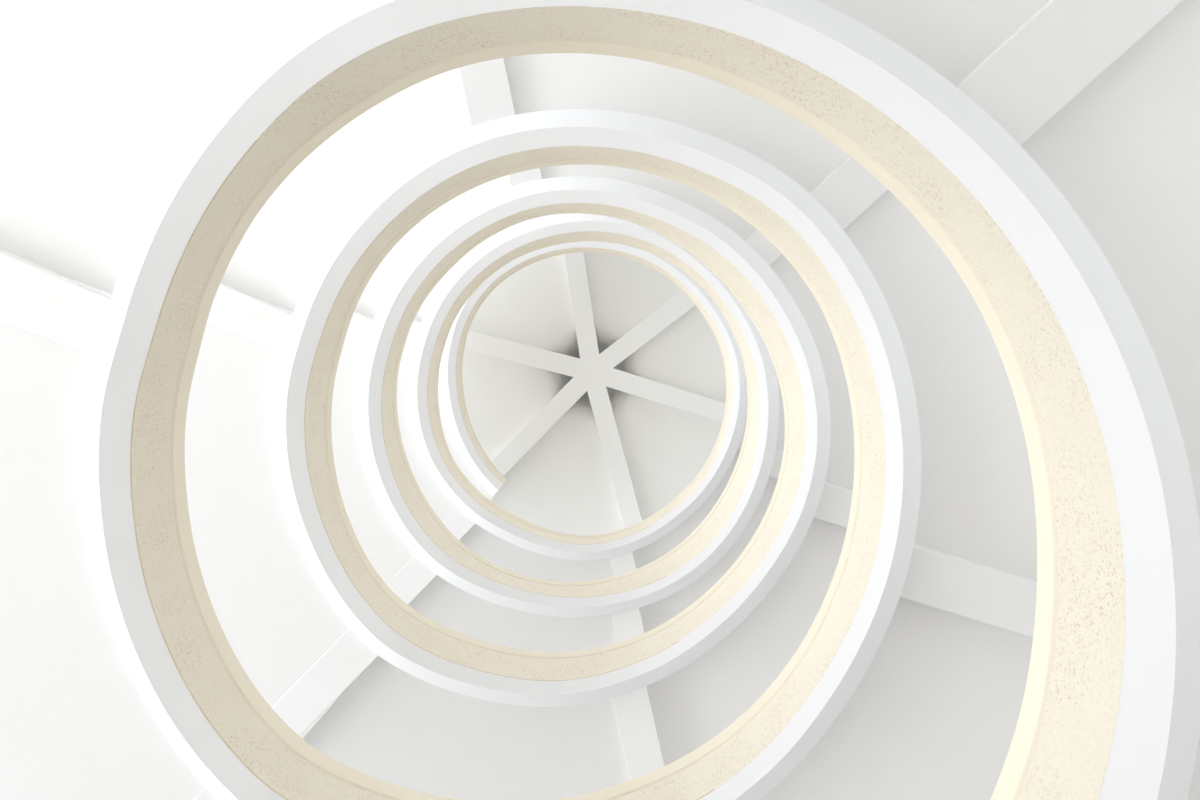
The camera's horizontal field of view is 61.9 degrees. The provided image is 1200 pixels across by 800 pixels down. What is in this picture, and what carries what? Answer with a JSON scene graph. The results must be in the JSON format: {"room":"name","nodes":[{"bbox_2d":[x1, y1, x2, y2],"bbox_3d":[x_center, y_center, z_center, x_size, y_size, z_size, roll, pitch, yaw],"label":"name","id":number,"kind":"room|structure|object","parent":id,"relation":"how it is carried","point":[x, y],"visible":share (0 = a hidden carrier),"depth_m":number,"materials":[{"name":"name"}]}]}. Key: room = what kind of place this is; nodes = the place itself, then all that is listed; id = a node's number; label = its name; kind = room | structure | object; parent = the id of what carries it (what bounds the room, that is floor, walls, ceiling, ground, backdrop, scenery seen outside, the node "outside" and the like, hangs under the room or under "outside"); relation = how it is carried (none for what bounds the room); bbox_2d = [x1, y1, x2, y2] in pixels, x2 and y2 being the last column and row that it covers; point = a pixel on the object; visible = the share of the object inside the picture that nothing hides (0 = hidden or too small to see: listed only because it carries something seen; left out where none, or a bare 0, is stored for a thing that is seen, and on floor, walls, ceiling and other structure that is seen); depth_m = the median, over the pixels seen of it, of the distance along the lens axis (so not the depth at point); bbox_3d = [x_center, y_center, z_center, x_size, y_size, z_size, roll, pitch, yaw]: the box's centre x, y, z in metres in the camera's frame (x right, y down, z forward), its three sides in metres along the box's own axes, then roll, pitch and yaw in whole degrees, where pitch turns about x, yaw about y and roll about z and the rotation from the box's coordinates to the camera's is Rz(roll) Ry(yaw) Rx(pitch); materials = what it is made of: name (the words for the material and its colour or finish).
{"room":"spiral stairwell","nodes":[
{"label":"spiral stairwell","id":0,"kind":"room"},
{"bbox_2d":[462,252,725,535],"bbox_3d":[-0.199,-0.441,22.210,10.920,1.715,10.920,0,-87,1],"label":"ceiling","id":1,"kind":"structure","parent":0,"point":[594,383],"depth_m":21.53,"materials":[{"name":"paint"}]},
{"bbox_3d":[-0.491,1.374,-7.546,10.900,0.200,10.900,0,-87,1],"label":"floor","id":2,"kind":"structure","parent":0,"visible":0},
{"bbox_2d":[0,0,1199,799],"bbox_3d":[-0.354,0.528,6.320,10.478,27.559,10.479,-12,-87,1],"label":"ramp","id":3,"kind":"object","parent":2,"relation":"on","point":[937,537],"visible":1,"depth_m":7.29,"materials":[{"name":"white paint"}]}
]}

